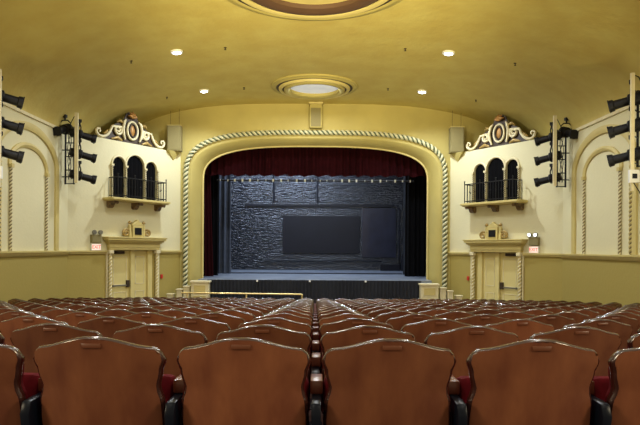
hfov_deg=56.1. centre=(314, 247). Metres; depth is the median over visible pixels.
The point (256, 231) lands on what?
wall
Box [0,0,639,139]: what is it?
ceiling
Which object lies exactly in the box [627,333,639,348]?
seat
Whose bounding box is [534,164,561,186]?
spotlight
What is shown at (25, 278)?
wall
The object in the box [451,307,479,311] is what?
seat
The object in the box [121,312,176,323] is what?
seat
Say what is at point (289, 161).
valance curtain
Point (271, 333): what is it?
seat
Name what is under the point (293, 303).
seat
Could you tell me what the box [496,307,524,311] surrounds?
seat
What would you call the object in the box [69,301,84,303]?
seat
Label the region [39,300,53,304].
seat
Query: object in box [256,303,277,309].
seat
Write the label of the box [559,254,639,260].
trim
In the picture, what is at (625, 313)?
seat
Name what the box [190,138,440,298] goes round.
proscenium arch
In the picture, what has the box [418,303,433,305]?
seat
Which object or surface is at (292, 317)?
seat
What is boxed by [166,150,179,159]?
bracket
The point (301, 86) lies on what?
ceiling medallion
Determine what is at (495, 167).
window
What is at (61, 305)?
seat
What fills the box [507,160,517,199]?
window
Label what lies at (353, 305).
seat
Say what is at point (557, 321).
seat
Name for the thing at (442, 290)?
newel post
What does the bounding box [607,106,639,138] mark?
spotlight
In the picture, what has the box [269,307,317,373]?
seat
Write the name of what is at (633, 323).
seat
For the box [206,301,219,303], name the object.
seat
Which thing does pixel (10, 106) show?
trim
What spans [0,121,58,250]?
blind arch
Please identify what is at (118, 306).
seat
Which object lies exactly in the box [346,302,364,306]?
seat
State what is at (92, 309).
seat
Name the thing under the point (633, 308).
seat
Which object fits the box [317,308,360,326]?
seat
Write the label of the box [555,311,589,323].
seat
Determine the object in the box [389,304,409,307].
seat
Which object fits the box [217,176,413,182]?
batten
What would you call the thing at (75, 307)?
seat
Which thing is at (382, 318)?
seat
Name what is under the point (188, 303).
seat
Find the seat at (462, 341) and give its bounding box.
[424,326,519,377]
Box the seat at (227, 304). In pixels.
[220,303,240,307]
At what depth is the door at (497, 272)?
19.23 m
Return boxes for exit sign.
[90,244,100,249]
[529,246,539,252]
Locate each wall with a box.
[0,103,67,302]
[67,135,180,297]
[142,104,489,289]
[231,175,403,270]
[450,138,562,300]
[562,105,639,306]
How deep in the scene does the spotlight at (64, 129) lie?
16.48 m
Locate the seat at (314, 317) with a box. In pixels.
[280,304,316,318]
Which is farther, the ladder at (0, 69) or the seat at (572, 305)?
the ladder at (0, 69)
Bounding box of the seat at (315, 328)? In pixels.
[263,310,317,331]
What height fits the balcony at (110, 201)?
1.055 m
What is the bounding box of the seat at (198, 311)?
[179,307,212,314]
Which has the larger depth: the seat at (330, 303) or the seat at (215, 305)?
the seat at (330, 303)
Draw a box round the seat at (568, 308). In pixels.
[557,306,576,310]
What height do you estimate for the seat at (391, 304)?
0.804 m
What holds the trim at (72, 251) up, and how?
attached to the wall at (88, 211)
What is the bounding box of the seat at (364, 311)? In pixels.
[361,306,389,314]
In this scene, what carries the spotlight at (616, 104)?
attached to the ladder at (632, 75)
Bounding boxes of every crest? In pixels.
[95,112,164,148]
[122,220,150,236]
[466,114,535,150]
[479,222,507,238]
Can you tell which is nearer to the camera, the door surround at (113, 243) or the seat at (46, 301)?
the seat at (46, 301)
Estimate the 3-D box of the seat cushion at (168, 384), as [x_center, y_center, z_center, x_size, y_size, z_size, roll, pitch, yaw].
[-0.831,0.694,2.488,0.496,0.343,0.166,0,0,2]
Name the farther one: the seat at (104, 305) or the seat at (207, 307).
the seat at (104, 305)
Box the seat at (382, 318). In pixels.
[375,310,416,322]
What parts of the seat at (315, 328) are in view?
panel, armrest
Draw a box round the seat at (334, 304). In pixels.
[317,304,350,318]
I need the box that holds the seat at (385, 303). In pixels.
[377,302,393,305]
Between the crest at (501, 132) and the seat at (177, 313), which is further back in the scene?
the crest at (501, 132)
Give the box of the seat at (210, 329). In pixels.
[159,317,230,342]
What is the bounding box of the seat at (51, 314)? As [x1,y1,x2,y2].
[41,308,75,319]
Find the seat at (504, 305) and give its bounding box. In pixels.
[497,304,517,307]
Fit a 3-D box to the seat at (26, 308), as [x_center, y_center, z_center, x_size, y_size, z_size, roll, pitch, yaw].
[-3.589,1.137,8.052,0.588,0.804,0.352,0,0,8]
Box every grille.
[168,126,179,149]
[311,108,320,125]
[452,128,463,150]
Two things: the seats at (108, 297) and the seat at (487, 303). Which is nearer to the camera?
the seat at (487, 303)
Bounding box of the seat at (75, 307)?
[64,304,88,310]
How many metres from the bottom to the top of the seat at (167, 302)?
0.804 m
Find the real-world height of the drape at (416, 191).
7.450 m
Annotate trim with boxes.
[0,250,70,256]
[3,102,67,134]
[67,250,181,253]
[110,154,159,200]
[182,129,447,289]
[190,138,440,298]
[202,146,428,279]
[448,252,560,256]
[471,156,520,202]
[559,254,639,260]
[562,105,635,137]
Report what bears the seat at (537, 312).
on the floor at (311, 369)
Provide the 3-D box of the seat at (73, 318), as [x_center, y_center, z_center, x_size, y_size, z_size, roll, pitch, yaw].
[-1.913,0.933,5.168,0.602,0.806,0.344,0,0,1]
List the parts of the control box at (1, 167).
casing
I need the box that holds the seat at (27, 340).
[10,323,102,372]
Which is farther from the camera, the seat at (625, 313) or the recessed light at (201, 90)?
the recessed light at (201, 90)
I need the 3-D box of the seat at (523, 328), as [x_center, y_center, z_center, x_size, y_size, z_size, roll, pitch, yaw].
[1.435,0.884,4.238,0.602,0.806,0.344,0,0,-6]
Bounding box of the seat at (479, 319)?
[455,314,509,325]
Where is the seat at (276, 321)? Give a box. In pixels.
[238,317,321,424]
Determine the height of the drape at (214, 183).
7.450 m
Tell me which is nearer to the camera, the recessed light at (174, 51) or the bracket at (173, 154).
the recessed light at (174, 51)
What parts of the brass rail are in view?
handrail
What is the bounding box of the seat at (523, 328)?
[485,319,553,340]
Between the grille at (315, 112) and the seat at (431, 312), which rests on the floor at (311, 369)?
the seat at (431, 312)
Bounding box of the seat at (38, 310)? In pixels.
[30,306,58,314]
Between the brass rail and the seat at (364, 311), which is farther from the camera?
the brass rail
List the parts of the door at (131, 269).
panel moulding, panel moulding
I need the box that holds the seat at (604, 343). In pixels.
[528,326,620,375]
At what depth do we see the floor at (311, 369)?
4.78 m
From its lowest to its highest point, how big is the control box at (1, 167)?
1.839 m
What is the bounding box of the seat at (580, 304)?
[575,303,590,307]
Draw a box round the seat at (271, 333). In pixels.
[215,325,320,410]
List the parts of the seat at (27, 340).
number plate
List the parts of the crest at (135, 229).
plaque frame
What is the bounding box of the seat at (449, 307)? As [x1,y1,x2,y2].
[439,305,460,309]
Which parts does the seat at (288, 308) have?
panel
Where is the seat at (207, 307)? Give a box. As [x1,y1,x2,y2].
[197,305,224,311]
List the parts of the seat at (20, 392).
panel, armrest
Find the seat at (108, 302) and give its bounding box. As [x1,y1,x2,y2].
[100,301,116,303]
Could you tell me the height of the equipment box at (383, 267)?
0.320 m
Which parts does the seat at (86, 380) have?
number plate, armrest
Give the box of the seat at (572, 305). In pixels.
[567,304,584,308]
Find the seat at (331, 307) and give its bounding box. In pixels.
[317,306,355,321]
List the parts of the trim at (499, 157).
arch moulding, arch moulding, arch moulding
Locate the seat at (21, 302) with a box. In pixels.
[14,301,29,306]
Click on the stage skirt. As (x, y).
(315, 289)
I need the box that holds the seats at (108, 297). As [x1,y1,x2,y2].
[108,297,520,304]
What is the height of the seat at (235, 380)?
0.806 m
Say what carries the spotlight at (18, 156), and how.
attached to the ladder at (0, 69)
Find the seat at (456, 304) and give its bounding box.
[452,303,466,305]
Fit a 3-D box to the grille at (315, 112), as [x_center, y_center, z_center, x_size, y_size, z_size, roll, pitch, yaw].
[0.028,-4.520,20.710,0.340,0.640,0.020,0,0,0]
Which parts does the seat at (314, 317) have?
panel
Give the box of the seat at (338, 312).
[318,310,367,352]
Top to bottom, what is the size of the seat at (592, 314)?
0.804 m
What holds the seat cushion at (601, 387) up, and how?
on the seat at (620, 389)
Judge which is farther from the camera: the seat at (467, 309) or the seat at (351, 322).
the seat at (467, 309)
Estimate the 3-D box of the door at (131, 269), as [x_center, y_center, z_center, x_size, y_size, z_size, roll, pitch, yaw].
[-5.912,1.183,19.277,0.140,2.318,1.690,0,0,32]
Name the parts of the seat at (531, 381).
number plate, armrest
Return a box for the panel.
[283,215,359,252]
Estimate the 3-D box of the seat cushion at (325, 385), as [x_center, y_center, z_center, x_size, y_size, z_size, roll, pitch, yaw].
[0.282,0.700,2.477,0.496,0.343,0.166,0,0,-1]
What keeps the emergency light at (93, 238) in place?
attached to the wall at (88, 211)
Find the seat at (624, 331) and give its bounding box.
[562,319,632,349]
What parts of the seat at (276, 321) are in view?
number plate, panel, armrest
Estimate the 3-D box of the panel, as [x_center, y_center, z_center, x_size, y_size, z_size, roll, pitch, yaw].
[0.304,-0.673,29.669,3.800,1.850,0.058,0,0,0]
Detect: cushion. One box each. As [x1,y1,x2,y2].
[21,365,27,398]
[23,373,39,397]
[161,374,175,402]
[304,378,308,410]
[321,355,322,413]
[323,377,327,410]
[456,376,470,403]
[591,376,608,400]
[604,367,610,401]
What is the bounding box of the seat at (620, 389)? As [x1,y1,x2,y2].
[591,347,639,424]
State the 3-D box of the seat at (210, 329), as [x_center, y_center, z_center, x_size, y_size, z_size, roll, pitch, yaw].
[-0.797,0.869,4.210,0.602,0.806,0.344,0,0,-1]
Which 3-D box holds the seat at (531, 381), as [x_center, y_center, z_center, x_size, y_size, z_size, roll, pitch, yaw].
[0.877,0.746,2.413,0.602,0.806,0.344,0,0,-5]
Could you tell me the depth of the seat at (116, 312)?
5.91 m
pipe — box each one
[262,260,381,261]
[273,175,274,202]
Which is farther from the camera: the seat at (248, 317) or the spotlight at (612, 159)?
the spotlight at (612, 159)
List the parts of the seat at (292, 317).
panel, armrest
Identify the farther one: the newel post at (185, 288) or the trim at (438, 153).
the trim at (438, 153)
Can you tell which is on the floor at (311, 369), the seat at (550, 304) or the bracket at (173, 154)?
the seat at (550, 304)
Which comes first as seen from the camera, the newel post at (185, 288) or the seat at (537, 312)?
the seat at (537, 312)
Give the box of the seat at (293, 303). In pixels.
[284,303,316,352]
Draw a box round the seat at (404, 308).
[396,305,421,310]
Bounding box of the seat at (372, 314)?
[367,308,399,317]
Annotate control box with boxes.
[0,161,2,186]
[628,164,639,192]
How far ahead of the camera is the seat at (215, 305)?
8.57 m
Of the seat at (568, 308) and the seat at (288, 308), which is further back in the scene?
the seat at (568, 308)
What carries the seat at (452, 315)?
on the floor at (311, 369)
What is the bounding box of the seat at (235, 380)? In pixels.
[177,337,322,424]
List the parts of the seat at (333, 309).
panel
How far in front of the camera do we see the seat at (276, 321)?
4.05 m
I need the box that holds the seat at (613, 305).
[603,304,618,309]
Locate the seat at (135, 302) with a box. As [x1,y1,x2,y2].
[131,301,148,303]
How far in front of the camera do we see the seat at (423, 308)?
7.67 m
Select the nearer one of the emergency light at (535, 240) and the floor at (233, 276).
the emergency light at (535, 240)
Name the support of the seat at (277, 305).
on the floor at (311, 369)
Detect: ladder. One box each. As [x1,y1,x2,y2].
[0,69,1,160]
[62,112,78,183]
[553,115,568,186]
[630,73,639,166]
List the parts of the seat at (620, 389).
panel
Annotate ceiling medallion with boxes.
[227,0,401,20]
[271,74,357,98]
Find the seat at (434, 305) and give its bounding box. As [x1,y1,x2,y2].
[427,304,446,307]
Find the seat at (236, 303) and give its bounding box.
[228,302,246,305]
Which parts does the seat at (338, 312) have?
panel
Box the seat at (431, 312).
[417,308,450,315]
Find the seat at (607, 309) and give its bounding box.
[593,306,611,312]
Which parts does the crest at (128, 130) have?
oval frame, frame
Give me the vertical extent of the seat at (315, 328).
0.804 m
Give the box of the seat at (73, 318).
[55,311,101,326]
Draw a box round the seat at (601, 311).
[583,307,606,314]
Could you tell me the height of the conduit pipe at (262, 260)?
0.060 m
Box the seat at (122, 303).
[112,302,131,304]
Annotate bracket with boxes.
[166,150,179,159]
[451,152,464,161]
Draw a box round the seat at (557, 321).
[527,314,575,329]
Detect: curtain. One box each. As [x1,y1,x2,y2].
[113,157,122,197]
[127,156,142,198]
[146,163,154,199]
[203,175,212,275]
[205,147,425,176]
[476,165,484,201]
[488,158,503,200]
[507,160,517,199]
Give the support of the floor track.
on the floor at (233, 276)
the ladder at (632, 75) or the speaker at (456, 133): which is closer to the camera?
the ladder at (632, 75)
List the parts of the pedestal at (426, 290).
raised panel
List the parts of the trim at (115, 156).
arch moulding, arch moulding, arch moulding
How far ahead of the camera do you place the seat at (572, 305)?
9.78 m
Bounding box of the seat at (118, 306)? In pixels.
[105,304,133,309]
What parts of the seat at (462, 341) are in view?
number plate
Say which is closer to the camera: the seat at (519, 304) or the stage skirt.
the seat at (519, 304)
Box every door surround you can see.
[102,236,167,297]
[463,239,527,299]
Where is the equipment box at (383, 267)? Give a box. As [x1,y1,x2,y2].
[380,264,399,270]
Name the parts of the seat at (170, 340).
number plate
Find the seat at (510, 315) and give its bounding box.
[494,311,535,319]
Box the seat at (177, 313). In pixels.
[154,309,196,318]
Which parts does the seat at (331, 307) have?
panel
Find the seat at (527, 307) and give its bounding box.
[516,305,540,309]
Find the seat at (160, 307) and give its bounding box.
[151,305,180,309]
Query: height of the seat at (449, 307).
0.804 m
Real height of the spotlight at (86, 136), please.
0.630 m
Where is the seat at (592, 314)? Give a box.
[572,309,599,318]
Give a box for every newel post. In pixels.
[166,293,174,297]
[176,289,182,296]
[183,286,190,297]
[438,287,446,299]
[446,290,453,298]
[454,295,462,299]
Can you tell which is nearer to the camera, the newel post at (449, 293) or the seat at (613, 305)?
the seat at (613, 305)
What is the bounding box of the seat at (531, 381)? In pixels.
[456,339,611,424]
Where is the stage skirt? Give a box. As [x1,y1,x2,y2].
[210,280,420,303]
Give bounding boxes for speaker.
[167,111,182,151]
[309,102,322,128]
[448,111,463,153]
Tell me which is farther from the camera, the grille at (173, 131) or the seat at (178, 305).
the grille at (173, 131)
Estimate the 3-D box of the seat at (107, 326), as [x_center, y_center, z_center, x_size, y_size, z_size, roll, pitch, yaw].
[-1.355,0.867,4.233,0.602,0.806,0.344,0,0,0]
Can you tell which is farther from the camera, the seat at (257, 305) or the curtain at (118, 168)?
the curtain at (118, 168)
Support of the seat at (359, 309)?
on the floor at (311, 369)
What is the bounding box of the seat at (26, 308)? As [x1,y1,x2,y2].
[23,304,47,311]
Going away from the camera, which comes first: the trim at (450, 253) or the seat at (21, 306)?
the seat at (21, 306)
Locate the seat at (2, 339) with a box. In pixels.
[0,333,4,344]
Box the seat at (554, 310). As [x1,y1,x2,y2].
[542,307,566,313]
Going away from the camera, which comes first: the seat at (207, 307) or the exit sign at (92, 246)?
the seat at (207, 307)
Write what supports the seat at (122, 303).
on the floor at (311, 369)
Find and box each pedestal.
[190,280,211,297]
[418,283,439,298]
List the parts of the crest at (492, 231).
plaque frame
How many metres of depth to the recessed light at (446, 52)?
15.08 m
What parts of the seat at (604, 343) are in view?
number plate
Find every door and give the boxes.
[111,250,151,297]
[477,252,517,300]
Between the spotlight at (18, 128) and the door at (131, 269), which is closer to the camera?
the spotlight at (18, 128)
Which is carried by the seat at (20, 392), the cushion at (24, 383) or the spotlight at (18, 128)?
the cushion at (24, 383)
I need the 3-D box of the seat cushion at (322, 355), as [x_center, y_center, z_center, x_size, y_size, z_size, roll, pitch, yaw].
[0.281,0.767,3.377,0.496,0.343,0.166,0,0,-1]
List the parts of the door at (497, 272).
panel moulding, panel moulding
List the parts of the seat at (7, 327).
number plate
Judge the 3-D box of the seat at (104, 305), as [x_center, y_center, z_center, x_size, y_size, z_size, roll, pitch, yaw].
[-3.031,1.201,8.880,0.588,0.804,0.352,0,0,7]
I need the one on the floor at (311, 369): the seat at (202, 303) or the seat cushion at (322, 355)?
the seat at (202, 303)
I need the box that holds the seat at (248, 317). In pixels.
[216,309,255,321]
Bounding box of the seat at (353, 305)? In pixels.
[349,303,369,308]
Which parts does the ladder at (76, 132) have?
frame, post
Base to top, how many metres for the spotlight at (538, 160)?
0.630 m
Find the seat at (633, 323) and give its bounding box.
[582,314,638,336]
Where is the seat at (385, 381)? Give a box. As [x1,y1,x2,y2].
[322,338,467,424]
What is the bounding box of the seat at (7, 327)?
[0,315,68,345]
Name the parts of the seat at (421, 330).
number plate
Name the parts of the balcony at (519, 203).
railing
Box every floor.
[198,270,431,282]
[309,369,322,424]
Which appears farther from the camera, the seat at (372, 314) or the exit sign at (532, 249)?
the exit sign at (532, 249)
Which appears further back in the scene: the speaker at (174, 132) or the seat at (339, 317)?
the speaker at (174, 132)
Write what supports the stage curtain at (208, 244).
hanging from the ceiling
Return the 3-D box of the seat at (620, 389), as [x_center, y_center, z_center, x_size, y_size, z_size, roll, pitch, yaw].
[1.435,0.751,2.438,0.602,0.806,0.344,0,0,-6]
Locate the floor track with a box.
[231,272,401,273]
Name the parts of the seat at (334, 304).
panel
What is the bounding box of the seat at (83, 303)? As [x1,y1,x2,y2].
[80,302,96,305]
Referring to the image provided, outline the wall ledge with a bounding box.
[244,204,393,206]
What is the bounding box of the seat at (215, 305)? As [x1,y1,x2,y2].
[211,304,233,308]
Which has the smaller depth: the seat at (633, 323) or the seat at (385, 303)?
the seat at (633, 323)
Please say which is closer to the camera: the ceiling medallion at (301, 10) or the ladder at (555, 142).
the ceiling medallion at (301, 10)
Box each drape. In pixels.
[211,174,217,274]
[218,174,230,273]
[403,176,404,274]
[405,176,426,276]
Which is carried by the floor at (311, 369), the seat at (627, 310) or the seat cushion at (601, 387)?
the seat at (627, 310)
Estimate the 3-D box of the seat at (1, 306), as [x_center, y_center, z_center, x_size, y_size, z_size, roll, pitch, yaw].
[-3.588,1.070,7.152,0.588,0.804,0.352,0,0,8]
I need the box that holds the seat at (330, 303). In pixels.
[317,303,346,308]
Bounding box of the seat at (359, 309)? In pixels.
[356,305,379,311]
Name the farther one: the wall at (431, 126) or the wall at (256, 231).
the wall at (256, 231)
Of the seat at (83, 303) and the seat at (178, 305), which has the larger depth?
the seat at (83, 303)
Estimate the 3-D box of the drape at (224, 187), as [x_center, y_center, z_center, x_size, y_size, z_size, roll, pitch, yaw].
[-4.159,-2.680,24.613,1.451,7.450,0.216,0,0,0]
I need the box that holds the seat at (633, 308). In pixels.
[612,307,639,311]
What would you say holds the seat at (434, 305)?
on the floor at (311, 369)
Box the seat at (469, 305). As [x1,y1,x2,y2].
[460,304,481,307]
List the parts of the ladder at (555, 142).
post, frame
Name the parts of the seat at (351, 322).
number plate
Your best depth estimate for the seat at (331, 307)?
7.65 m
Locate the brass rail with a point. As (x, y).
(186, 293)
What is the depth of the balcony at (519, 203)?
18.92 m
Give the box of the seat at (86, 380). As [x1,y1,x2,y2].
[33,336,183,424]
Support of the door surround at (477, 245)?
attached to the wall at (542, 214)
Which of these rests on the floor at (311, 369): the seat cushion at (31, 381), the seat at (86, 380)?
the seat at (86, 380)
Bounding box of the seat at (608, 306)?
[599,305,615,310]
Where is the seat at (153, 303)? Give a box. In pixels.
[148,302,168,305]
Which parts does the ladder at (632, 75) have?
post, frame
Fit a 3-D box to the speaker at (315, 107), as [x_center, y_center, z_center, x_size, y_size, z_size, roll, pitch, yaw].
[0.028,-4.600,20.838,0.500,0.880,0.315,0,0,0]
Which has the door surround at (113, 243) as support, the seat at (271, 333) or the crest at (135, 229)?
the crest at (135, 229)
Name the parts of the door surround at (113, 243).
casing, cornice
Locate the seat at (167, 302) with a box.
[163,301,181,304]
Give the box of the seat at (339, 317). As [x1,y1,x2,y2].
[318,313,378,370]
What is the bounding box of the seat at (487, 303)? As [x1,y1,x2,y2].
[481,303,499,305]
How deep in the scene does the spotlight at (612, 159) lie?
12.49 m
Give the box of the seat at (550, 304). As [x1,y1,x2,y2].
[545,303,560,306]
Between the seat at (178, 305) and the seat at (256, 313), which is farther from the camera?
the seat at (178, 305)
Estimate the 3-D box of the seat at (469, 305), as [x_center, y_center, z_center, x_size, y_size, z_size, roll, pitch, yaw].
[2.546,1.298,9.730,0.588,0.804,0.352,0,0,-6]
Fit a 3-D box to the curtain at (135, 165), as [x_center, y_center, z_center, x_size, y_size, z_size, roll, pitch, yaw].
[-5.822,-2.251,19.315,0.045,1.430,0.696,0,0,32]
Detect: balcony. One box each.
[103,173,170,210]
[460,175,527,212]
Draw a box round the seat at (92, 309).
[77,306,107,313]
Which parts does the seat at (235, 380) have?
number plate, armrest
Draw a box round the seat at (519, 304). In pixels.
[515,303,531,306]
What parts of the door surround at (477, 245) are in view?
cornice, casing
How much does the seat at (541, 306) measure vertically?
0.806 m
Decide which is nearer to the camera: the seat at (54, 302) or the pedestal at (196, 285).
the seat at (54, 302)
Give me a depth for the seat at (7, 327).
4.12 m
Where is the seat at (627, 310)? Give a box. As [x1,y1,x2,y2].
[606,309,639,314]
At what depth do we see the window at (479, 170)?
19.88 m
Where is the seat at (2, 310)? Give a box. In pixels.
[0,307,33,313]
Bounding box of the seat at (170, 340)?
[112,324,207,377]
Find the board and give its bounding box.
[362,208,395,257]
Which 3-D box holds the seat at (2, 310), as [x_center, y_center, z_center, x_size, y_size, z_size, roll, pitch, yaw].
[-3.030,1.001,6.180,0.588,0.804,0.352,0,0,7]
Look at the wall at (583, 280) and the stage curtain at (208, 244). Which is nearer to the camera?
the wall at (583, 280)
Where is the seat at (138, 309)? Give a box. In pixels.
[126,306,161,312]
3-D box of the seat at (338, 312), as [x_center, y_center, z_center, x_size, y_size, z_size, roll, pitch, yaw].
[0.317,1.008,6.006,0.588,0.804,0.352,0,0,-1]
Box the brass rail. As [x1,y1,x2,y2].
[181,292,302,298]
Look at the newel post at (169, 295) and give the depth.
20.10 m
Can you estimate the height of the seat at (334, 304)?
0.804 m
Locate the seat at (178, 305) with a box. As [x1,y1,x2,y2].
[169,303,193,307]
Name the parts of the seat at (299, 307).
panel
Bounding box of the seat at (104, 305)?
[90,303,112,307]
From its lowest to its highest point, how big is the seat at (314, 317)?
0.804 m
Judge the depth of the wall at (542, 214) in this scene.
18.34 m
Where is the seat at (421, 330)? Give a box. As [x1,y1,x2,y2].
[400,318,471,343]
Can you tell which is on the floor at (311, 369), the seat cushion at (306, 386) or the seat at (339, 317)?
the seat at (339, 317)
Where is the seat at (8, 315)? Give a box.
[0,311,48,332]
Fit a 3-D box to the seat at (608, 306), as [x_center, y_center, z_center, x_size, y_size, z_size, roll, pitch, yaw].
[4.777,1.334,10.046,0.588,0.806,0.352,0,0,-10]
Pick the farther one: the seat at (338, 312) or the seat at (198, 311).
the seat at (198, 311)
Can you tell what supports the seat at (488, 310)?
on the floor at (311, 369)
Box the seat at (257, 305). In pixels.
[251,304,273,310]
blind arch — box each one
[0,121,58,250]
[571,124,637,254]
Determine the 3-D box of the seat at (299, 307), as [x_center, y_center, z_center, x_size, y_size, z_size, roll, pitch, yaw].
[-0.242,1.138,7.805,0.588,0.804,0.352,0,0,1]
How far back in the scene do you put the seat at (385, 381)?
2.28 m
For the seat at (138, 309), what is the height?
0.804 m
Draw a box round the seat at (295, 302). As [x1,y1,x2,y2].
[286,302,316,313]
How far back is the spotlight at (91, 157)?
16.65 m
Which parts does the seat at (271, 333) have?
number plate, armrest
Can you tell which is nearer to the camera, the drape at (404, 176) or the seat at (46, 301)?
the seat at (46, 301)
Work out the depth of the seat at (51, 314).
5.96 m
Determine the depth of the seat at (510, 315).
5.91 m
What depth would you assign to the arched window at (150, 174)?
19.88 m
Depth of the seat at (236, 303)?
10.37 m
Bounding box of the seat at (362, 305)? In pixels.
[352,304,374,309]
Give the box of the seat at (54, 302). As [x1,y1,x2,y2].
[45,301,63,305]
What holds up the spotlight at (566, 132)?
attached to the ladder at (555, 142)
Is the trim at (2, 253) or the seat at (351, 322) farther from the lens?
the trim at (2, 253)
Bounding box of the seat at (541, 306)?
[534,304,550,308]
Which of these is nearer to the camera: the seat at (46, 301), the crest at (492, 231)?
the seat at (46, 301)
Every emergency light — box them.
[90,230,102,242]
[527,233,539,244]
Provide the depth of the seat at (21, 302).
9.89 m
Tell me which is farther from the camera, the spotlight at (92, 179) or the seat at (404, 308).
the spotlight at (92, 179)
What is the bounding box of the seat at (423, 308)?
[406,306,434,312]
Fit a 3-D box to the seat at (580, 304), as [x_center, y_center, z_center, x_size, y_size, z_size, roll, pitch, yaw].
[4.777,1.400,10.946,0.588,0.806,0.352,0,0,-10]
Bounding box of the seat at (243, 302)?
[236,301,252,304]
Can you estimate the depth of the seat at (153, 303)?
9.55 m
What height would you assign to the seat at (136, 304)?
0.804 m
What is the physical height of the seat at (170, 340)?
0.806 m
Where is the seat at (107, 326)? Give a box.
[77,316,145,337]
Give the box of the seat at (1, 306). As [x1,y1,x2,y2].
[0,305,24,310]
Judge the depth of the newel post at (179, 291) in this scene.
20.10 m
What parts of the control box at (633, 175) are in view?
casing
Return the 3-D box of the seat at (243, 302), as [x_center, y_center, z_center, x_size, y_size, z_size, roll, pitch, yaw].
[-1.359,1.401,11.439,0.588,0.804,0.352,0,0,3]
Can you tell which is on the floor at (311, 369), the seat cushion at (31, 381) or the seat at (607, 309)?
the seat at (607, 309)
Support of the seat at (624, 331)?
on the floor at (311, 369)
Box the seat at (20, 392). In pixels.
[0,344,41,424]
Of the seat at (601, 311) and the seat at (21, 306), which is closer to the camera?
the seat at (601, 311)
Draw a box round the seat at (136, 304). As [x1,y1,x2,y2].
[128,303,152,306]
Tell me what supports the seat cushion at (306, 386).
on the seat at (235, 380)
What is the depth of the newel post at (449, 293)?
20.10 m
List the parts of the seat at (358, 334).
number plate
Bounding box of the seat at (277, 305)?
[262,302,280,307]
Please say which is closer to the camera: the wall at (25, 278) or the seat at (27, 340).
the seat at (27, 340)
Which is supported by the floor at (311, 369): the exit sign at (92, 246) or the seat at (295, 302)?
the seat at (295, 302)
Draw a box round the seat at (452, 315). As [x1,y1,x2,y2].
[433,311,476,319]
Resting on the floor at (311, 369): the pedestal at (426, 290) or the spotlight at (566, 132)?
the pedestal at (426, 290)
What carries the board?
attached to the wall at (256, 231)
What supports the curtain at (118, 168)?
hanging from the wall at (88, 211)
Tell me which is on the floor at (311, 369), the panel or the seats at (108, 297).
the seats at (108, 297)
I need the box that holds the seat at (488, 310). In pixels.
[470,308,502,314]
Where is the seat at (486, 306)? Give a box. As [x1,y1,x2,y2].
[478,305,500,308]
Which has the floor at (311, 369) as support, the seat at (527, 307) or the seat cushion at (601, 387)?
the seat at (527, 307)
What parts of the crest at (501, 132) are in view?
frame, oval frame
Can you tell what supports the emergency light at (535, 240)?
attached to the wall at (542, 214)
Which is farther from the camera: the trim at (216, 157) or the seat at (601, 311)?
the trim at (216, 157)
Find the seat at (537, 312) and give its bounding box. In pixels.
[521,309,553,315]
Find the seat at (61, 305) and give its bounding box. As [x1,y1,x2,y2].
[54,302,73,307]
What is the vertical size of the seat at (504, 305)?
0.804 m
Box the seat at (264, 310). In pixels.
[241,305,269,313]
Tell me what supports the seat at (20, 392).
on the floor at (311, 369)
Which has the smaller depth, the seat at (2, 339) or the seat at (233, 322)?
the seat at (2, 339)
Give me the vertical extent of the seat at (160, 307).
0.804 m
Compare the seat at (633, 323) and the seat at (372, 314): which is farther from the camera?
the seat at (372, 314)
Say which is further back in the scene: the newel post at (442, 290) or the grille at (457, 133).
the grille at (457, 133)
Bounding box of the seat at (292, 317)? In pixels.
[252,313,318,409]
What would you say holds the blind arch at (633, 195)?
attached to the wall at (583, 280)
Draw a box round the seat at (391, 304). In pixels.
[382,303,401,306]
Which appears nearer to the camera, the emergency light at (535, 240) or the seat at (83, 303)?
the seat at (83, 303)
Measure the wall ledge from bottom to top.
0.100 m
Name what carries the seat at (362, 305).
on the floor at (311, 369)
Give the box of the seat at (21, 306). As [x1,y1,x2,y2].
[18,302,37,308]
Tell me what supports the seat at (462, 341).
on the floor at (311, 369)
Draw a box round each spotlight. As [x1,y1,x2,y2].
[1,131,24,163]
[2,76,24,109]
[2,102,24,134]
[53,114,72,135]
[69,119,96,143]
[69,139,96,162]
[69,161,96,184]
[534,122,561,146]
[534,142,561,165]
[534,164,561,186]
[558,117,578,138]
[606,135,639,166]
[607,80,639,112]
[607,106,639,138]
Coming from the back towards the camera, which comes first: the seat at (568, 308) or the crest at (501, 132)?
the crest at (501, 132)
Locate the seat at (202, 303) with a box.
[196,302,211,304]
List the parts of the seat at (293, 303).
panel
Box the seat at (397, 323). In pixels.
[386,314,436,330]
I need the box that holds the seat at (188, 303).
[184,302,201,306]
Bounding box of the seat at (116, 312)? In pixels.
[95,308,136,316]
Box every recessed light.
[171,49,182,54]
[199,89,208,92]
[417,90,426,93]
[442,50,454,55]
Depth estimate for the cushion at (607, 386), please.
2.41 m
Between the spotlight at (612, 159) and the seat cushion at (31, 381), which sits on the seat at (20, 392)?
the seat cushion at (31, 381)
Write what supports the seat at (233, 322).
on the floor at (311, 369)
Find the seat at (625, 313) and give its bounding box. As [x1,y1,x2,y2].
[596,311,639,332]
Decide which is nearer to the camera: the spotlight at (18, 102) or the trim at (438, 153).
the spotlight at (18, 102)
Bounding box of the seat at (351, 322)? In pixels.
[319,318,392,373]
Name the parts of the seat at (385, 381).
number plate, armrest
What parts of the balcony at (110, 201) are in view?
railing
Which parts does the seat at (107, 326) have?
number plate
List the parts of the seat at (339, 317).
panel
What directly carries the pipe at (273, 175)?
attached to the wall at (256, 231)
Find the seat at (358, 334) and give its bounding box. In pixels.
[320,325,416,413]
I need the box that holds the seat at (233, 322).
[192,312,245,329]
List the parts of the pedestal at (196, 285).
raised panel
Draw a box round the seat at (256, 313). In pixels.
[231,307,262,316]
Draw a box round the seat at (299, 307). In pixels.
[275,306,316,367]
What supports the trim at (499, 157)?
attached to the wall at (542, 214)
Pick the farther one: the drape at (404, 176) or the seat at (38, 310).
the drape at (404, 176)

